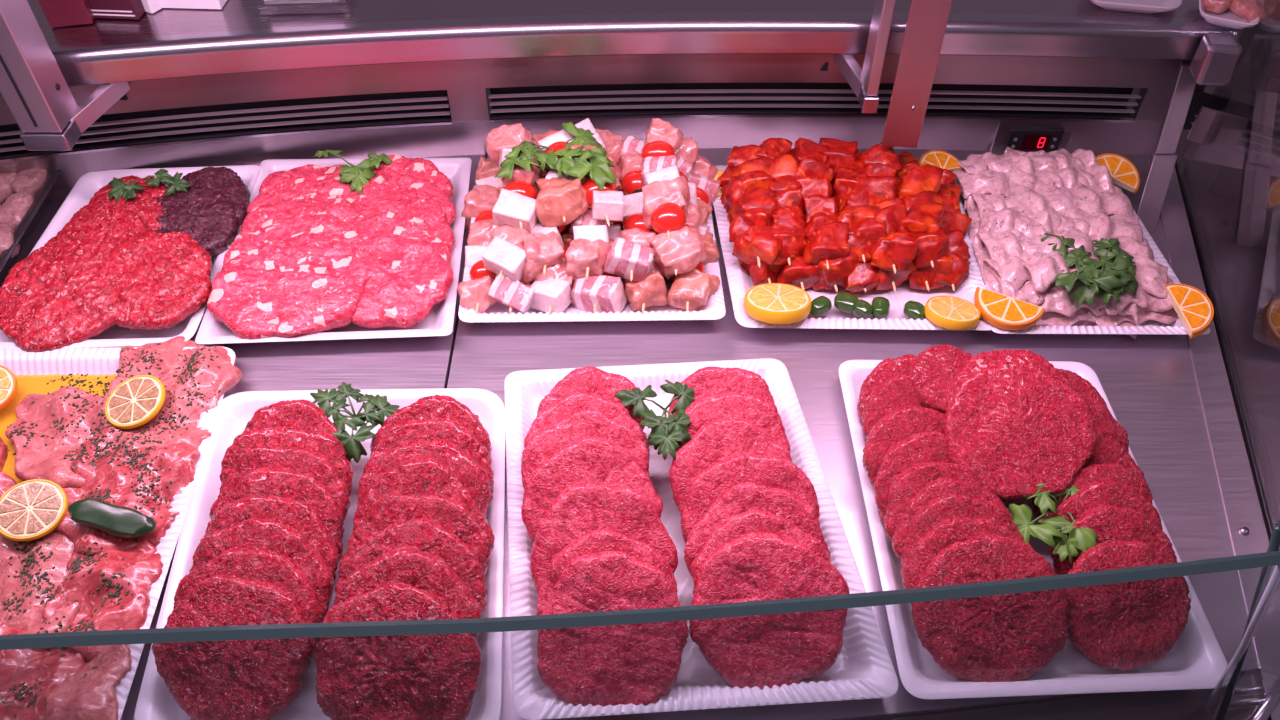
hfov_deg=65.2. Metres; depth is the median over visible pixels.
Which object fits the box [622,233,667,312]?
skewer
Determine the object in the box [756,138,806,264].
skewer
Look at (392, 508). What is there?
patty
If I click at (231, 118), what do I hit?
air vent
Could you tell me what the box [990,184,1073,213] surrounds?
meat slice
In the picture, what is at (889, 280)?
skewer
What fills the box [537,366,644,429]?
patty
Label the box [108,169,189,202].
parsley sprig
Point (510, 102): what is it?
air vent
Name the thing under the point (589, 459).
patty
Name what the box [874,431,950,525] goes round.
patty
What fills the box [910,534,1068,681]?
patty
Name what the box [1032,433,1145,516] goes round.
patty
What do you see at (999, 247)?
meat slice
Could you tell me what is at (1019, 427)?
patty
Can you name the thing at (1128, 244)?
meat slice
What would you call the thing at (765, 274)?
skewer
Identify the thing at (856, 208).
skewer
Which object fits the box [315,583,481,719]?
patty
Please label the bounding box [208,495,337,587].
patty
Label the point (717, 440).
patty
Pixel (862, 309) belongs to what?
pepper piece
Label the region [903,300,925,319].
pepper piece
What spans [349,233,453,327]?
patty
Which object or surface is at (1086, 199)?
meat slice
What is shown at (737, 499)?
patty
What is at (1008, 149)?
meat slice
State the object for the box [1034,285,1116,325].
meat slice
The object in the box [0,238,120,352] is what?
patty
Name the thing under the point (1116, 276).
parsley sprig
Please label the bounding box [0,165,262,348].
serving tray
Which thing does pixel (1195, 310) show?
slice
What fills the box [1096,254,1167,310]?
meat slice
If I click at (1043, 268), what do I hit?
meat slice
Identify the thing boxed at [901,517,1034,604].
patty
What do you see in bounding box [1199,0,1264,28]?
tray
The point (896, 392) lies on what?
patty
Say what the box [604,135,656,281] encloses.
skewer
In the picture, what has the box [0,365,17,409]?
slice
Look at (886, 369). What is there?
patty
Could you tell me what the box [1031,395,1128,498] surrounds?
patty
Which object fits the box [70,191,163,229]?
patty
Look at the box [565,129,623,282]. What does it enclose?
skewer
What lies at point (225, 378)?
cutlet
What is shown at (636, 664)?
patty
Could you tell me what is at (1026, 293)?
meat slice
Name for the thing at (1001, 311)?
slice
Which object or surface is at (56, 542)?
cutlet
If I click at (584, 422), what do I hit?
patty
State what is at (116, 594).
chopped herbs
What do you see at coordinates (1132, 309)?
meat slice
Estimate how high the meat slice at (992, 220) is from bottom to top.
0.044 m
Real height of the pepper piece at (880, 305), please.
0.016 m
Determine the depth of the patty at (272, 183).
1.10 m
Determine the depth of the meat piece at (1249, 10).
1.04 m
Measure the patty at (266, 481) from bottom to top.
0.071 m
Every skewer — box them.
[457,156,503,313]
[481,157,539,281]
[485,123,541,232]
[488,274,534,312]
[522,129,567,282]
[530,222,573,314]
[536,129,588,226]
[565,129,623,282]
[570,118,623,225]
[571,190,627,313]
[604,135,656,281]
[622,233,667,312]
[641,118,689,239]
[650,137,705,279]
[667,155,719,310]
[717,167,785,285]
[725,144,784,267]
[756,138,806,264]
[777,153,820,289]
[791,137,850,269]
[812,251,858,291]
[819,138,886,262]
[831,180,880,293]
[856,143,918,273]
[861,153,917,291]
[895,151,952,290]
[897,166,949,267]
[919,163,971,290]
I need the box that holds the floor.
[1126,0,1279,109]
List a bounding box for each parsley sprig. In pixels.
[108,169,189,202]
[310,382,399,462]
[313,149,392,194]
[495,122,616,189]
[615,379,694,459]
[1009,484,1098,564]
[1041,233,1138,307]
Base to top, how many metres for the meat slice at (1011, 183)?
0.031 m
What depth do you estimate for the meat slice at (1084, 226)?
1.06 m
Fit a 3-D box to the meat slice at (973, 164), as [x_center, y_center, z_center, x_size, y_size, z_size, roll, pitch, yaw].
[0.402,-0.212,1.138,0.084,0.030,0.067,-9,48,-8]
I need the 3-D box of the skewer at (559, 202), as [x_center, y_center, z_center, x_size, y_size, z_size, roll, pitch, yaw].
[-0.081,-0.196,1.054,0.057,0.047,0.145,-2,47,-2]
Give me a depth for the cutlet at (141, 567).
0.78 m
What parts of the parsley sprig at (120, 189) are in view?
stem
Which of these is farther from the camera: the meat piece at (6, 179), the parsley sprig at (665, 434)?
the meat piece at (6, 179)
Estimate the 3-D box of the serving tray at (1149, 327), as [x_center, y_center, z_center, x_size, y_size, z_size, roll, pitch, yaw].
[0.454,-0.120,1.081,0.218,0.023,0.276,0,47,0]
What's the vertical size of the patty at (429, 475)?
0.078 m
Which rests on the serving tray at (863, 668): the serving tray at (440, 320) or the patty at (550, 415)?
the patty at (550, 415)
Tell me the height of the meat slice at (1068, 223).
0.034 m
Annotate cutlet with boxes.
[0,437,16,497]
[0,485,80,633]
[0,606,86,719]
[5,386,107,487]
[42,537,163,660]
[45,627,131,719]
[55,426,200,554]
[101,336,242,451]
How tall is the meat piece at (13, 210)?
0.027 m
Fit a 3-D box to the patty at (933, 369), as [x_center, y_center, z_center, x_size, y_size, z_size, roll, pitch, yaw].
[0.273,0.019,0.887,0.069,0.028,0.071,18,50,16]
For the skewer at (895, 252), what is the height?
0.055 m
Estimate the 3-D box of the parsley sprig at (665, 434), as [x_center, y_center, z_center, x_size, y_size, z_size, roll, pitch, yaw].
[0.017,0.051,0.855,0.078,0.018,0.085,0,47,0]
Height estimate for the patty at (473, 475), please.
0.073 m
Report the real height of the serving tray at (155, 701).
0.022 m
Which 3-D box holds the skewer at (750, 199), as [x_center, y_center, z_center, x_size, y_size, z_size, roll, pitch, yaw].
[0.121,-0.168,1.073,0.058,0.053,0.194,-1,49,-1]
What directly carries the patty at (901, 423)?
on the serving tray at (1196, 660)
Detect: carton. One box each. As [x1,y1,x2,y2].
[38,0,94,27]
[87,0,144,19]
[160,0,226,8]
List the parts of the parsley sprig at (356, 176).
stem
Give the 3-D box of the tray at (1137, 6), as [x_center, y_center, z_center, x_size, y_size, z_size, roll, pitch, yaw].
[0.538,-0.394,1.083,0.110,0.018,0.078,8,48,7]
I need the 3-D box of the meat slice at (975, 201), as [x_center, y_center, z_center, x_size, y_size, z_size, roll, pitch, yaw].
[0.397,-0.162,1.092,0.080,0.035,0.057,-9,48,-8]
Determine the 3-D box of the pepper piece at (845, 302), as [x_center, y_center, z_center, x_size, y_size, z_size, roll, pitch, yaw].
[0.209,-0.058,1.011,0.026,0.017,0.020,22,51,19]
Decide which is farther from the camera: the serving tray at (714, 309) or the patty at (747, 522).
the serving tray at (714, 309)
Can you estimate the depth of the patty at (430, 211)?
1.07 m
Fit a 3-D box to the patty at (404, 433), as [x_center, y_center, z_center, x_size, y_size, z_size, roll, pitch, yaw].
[-0.178,0.102,0.834,0.112,0.070,0.090,-4,47,-4]
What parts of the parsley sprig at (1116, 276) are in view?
stem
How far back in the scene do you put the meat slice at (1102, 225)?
1.05 m
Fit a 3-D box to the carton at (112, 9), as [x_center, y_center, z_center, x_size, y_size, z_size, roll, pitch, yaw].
[-0.560,-0.413,1.052,0.056,0.090,0.051,3,47,3]
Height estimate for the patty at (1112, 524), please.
0.063 m
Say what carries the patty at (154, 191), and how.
on the serving tray at (88, 184)
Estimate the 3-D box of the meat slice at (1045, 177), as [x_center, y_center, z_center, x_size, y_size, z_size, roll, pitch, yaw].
[0.458,-0.191,1.115,0.088,0.043,0.066,-2,47,-2]
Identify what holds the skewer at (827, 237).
on the skewer at (839, 270)
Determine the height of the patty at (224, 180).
0.028 m
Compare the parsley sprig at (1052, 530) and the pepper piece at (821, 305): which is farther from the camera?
the pepper piece at (821, 305)
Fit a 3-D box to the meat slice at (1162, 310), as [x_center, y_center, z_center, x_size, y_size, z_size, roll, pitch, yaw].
[0.500,-0.062,1.010,0.103,0.031,0.056,-7,48,-7]
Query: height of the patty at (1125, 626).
0.067 m
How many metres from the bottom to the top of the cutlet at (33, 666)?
0.033 m
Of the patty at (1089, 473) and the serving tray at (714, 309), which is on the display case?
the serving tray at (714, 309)
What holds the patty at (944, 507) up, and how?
on the serving tray at (1196, 660)
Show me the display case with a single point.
(238, 83)
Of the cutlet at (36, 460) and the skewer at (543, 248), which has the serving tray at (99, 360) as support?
the cutlet at (36, 460)
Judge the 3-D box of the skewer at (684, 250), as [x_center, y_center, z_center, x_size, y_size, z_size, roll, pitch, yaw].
[0.038,-0.164,1.064,0.056,0.053,0.208,0,47,0]
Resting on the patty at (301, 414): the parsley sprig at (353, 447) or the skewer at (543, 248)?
the parsley sprig at (353, 447)
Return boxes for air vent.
[0,90,451,161]
[489,83,1140,122]
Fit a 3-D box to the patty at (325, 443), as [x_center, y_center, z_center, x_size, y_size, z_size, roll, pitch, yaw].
[-0.294,0.107,0.830,0.110,0.068,0.087,4,47,3]
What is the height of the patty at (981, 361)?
0.045 m
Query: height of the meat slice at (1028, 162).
0.042 m
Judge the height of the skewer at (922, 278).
0.058 m
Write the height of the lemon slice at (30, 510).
0.016 m
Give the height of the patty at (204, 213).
0.030 m
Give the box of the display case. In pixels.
[0,0,1279,719]
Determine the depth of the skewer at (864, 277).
1.02 m
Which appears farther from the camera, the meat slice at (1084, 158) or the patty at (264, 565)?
the meat slice at (1084, 158)
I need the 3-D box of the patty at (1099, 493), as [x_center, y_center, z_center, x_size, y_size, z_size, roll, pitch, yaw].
[0.374,0.144,0.798,0.089,0.065,0.080,-18,50,-16]
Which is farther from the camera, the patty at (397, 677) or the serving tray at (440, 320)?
the serving tray at (440, 320)
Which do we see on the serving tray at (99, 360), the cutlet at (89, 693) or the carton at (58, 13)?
the cutlet at (89, 693)
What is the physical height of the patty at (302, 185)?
0.038 m
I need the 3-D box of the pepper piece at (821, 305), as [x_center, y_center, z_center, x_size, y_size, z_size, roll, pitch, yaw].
[0.182,-0.054,1.009,0.026,0.016,0.019,-27,53,-23]
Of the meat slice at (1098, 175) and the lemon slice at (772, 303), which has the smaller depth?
the lemon slice at (772, 303)
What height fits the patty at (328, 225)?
0.043 m
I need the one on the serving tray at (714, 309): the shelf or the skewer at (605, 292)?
the skewer at (605, 292)
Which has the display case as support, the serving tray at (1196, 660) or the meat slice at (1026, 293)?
the serving tray at (1196, 660)
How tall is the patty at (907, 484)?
0.065 m
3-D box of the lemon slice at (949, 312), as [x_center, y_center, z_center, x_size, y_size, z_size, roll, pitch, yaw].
[0.310,-0.047,0.993,0.054,0.024,0.053,8,48,7]
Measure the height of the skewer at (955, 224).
0.055 m
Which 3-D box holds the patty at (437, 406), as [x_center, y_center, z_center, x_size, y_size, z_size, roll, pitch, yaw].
[-0.176,0.083,0.852,0.100,0.072,0.087,-15,49,-14]
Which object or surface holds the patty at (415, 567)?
on the serving tray at (155, 701)
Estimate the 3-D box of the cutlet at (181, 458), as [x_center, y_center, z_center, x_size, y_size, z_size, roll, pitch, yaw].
[-0.442,0.108,0.851,0.121,0.040,0.132,0,47,0]
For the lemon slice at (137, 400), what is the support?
on the cutlet at (225, 378)
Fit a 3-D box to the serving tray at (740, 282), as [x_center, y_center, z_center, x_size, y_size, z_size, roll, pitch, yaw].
[0.217,-0.121,1.083,0.278,0.023,0.270,0,47,0]
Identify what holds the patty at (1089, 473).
on the serving tray at (1196, 660)
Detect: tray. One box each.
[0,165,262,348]
[0,347,234,719]
[134,388,505,719]
[195,158,471,343]
[458,203,725,322]
[504,358,897,719]
[713,165,992,330]
[839,360,1227,698]
[953,183,1209,334]
[1090,0,1181,13]
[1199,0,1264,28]
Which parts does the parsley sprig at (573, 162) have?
stem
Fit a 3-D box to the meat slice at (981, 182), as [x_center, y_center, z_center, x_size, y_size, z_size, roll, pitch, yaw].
[0.400,-0.194,1.117,0.085,0.037,0.055,-3,47,-2]
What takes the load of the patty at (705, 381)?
on the serving tray at (863, 668)
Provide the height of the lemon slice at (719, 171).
0.016 m
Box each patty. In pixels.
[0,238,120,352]
[44,206,146,246]
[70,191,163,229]
[89,175,168,202]
[98,230,211,329]
[148,186,239,256]
[151,574,313,719]
[168,166,249,225]
[173,547,320,673]
[189,517,333,622]
[203,467,342,567]
[207,233,367,339]
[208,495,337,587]
[209,445,348,538]
[219,426,353,508]
[221,214,363,269]
[234,197,364,240]
[242,399,350,463]
[247,174,353,214]
[259,164,343,198]
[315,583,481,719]
[334,518,487,612]
[334,546,481,639]
[338,493,490,578]
[346,174,455,225]
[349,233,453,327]
[351,211,450,263]
[352,457,494,555]
[354,197,454,255]
[356,439,490,515]
[362,418,493,506]
[367,154,453,200]
[370,394,491,456]
[521,409,648,489]
[521,435,662,542]
[524,392,649,458]
[530,483,677,593]
[536,529,677,614]
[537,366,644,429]
[537,551,688,715]
[667,367,774,417]
[669,417,792,514]
[676,392,790,452]
[680,452,819,543]
[684,482,830,579]
[689,532,848,689]
[691,510,830,595]
[857,354,916,423]
[862,374,920,439]
[862,405,944,486]
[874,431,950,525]
[884,462,1001,542]
[891,478,1013,560]
[901,493,1023,572]
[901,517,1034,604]
[909,344,972,413]
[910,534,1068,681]
[943,361,1096,500]
[945,349,1070,413]
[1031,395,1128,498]
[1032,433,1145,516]
[1039,463,1152,523]
[1048,479,1162,559]
[1053,505,1176,574]
[1055,368,1107,407]
[1063,540,1190,670]
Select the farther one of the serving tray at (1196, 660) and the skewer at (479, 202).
the skewer at (479, 202)
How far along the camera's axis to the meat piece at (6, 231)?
1.06 m
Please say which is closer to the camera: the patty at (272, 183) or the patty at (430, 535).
the patty at (430, 535)
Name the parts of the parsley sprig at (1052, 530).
stem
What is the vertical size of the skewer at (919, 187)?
0.058 m
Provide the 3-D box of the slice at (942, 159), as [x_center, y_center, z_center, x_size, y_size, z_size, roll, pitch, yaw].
[0.338,-0.225,1.145,0.058,0.021,0.030,-15,49,-13]
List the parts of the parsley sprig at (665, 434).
stem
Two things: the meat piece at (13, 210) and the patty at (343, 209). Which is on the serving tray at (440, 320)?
the patty at (343, 209)
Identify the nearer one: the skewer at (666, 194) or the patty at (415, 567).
the patty at (415, 567)
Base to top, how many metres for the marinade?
0.004 m
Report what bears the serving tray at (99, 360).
on the display case
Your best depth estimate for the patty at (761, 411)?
0.85 m
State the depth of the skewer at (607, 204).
1.02 m
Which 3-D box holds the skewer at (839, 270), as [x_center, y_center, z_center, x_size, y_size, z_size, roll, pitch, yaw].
[0.192,-0.152,1.093,0.057,0.052,0.219,-3,47,-3]
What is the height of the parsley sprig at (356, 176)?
0.019 m
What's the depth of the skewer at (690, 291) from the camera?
1.04 m
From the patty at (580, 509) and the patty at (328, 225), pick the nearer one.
the patty at (580, 509)
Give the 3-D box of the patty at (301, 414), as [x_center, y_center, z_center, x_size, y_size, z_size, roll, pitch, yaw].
[-0.298,0.087,0.850,0.097,0.072,0.092,31,55,26]
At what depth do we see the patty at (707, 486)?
0.80 m
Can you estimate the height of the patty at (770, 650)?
0.078 m
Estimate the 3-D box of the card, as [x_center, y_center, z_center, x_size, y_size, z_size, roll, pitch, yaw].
[-0.521,-0.412,1.058,0.012,0.080,0.035,21,51,19]
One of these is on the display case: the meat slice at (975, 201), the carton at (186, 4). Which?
the carton at (186, 4)
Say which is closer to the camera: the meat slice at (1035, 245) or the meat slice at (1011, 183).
the meat slice at (1035, 245)
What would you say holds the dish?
on the display case
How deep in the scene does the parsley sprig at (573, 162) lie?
1.03 m
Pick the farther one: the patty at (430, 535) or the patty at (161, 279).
the patty at (161, 279)
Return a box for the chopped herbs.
[1,343,220,716]
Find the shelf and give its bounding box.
[27,0,1204,44]
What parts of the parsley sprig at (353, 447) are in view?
stem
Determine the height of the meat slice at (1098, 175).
0.042 m
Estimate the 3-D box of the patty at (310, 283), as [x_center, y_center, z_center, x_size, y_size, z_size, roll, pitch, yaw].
[-0.351,-0.074,1.005,0.159,0.045,0.120,-2,47,-2]
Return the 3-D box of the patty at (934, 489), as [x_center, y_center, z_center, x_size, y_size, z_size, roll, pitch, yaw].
[0.253,0.145,0.795,0.098,0.068,0.086,16,49,15]
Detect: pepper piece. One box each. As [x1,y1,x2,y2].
[810,296,831,316]
[834,292,857,312]
[852,299,872,317]
[871,297,889,319]
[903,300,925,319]
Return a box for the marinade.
[0,374,116,483]
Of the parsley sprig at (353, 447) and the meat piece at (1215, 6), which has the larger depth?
the meat piece at (1215, 6)
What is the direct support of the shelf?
on the display case
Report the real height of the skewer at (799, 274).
0.061 m
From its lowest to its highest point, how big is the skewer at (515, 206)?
0.049 m
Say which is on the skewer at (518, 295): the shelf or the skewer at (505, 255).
the skewer at (505, 255)
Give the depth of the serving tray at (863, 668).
0.80 m
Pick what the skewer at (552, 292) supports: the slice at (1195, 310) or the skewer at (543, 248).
the skewer at (543, 248)
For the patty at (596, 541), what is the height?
0.077 m
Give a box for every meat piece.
[0,172,16,204]
[0,192,33,229]
[0,224,19,257]
[11,169,46,198]
[1202,0,1231,12]
[1229,0,1263,21]
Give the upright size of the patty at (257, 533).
0.076 m
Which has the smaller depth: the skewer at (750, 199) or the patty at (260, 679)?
the patty at (260, 679)
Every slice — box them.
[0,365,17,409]
[0,479,67,540]
[105,375,165,428]
[714,169,723,197]
[744,283,811,323]
[918,150,962,171]
[925,296,980,329]
[953,152,1007,173]
[954,168,1036,209]
[967,193,1006,223]
[968,204,1052,240]
[973,226,1046,272]
[974,287,1044,330]
[980,150,1058,173]
[980,250,1031,293]
[983,169,1038,190]
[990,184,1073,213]
[991,271,1073,324]
[997,206,1075,236]
[1004,147,1057,154]
[1012,228,1094,254]
[1020,251,1084,307]
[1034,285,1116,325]
[1035,170,1089,189]
[1039,148,1096,170]
[1046,208,1089,235]
[1047,183,1133,216]
[1051,162,1114,192]
[1065,207,1142,242]
[1071,254,1101,289]
[1077,288,1140,339]
[1085,278,1176,326]
[1089,234,1153,260]
[1095,153,1139,192]
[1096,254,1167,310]
[1165,283,1213,337]
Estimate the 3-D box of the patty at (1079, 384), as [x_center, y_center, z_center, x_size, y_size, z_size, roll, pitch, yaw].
[0.358,0.058,0.876,0.106,0.069,0.088,1,47,1]
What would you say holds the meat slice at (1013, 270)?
on the serving tray at (1149, 327)
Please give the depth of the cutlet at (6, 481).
0.87 m
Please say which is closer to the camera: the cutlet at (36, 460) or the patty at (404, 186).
the cutlet at (36, 460)
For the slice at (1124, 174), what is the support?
on the serving tray at (1149, 327)
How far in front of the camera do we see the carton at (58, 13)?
1.05 m
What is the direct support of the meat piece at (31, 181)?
in the dish
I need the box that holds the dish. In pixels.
[0,169,60,285]
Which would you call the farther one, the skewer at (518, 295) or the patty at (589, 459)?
the skewer at (518, 295)
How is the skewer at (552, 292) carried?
on the serving tray at (714, 309)
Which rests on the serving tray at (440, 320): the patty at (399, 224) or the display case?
the patty at (399, 224)
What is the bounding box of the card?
[141,0,162,13]
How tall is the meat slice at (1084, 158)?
0.038 m
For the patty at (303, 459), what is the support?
on the serving tray at (155, 701)
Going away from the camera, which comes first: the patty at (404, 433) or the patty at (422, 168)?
the patty at (404, 433)
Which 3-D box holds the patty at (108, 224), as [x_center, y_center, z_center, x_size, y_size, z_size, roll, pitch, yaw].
[-0.566,-0.109,1.040,0.118,0.041,0.117,-36,57,-28]
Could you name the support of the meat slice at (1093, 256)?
on the serving tray at (1149, 327)
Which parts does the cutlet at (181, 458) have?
pepper strip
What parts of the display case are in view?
canopy post, support arm, deck panel, panel, support arm, deck panel, canopy post, hanging plate, thermostat plate, corner post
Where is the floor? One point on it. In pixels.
(1259, 60)

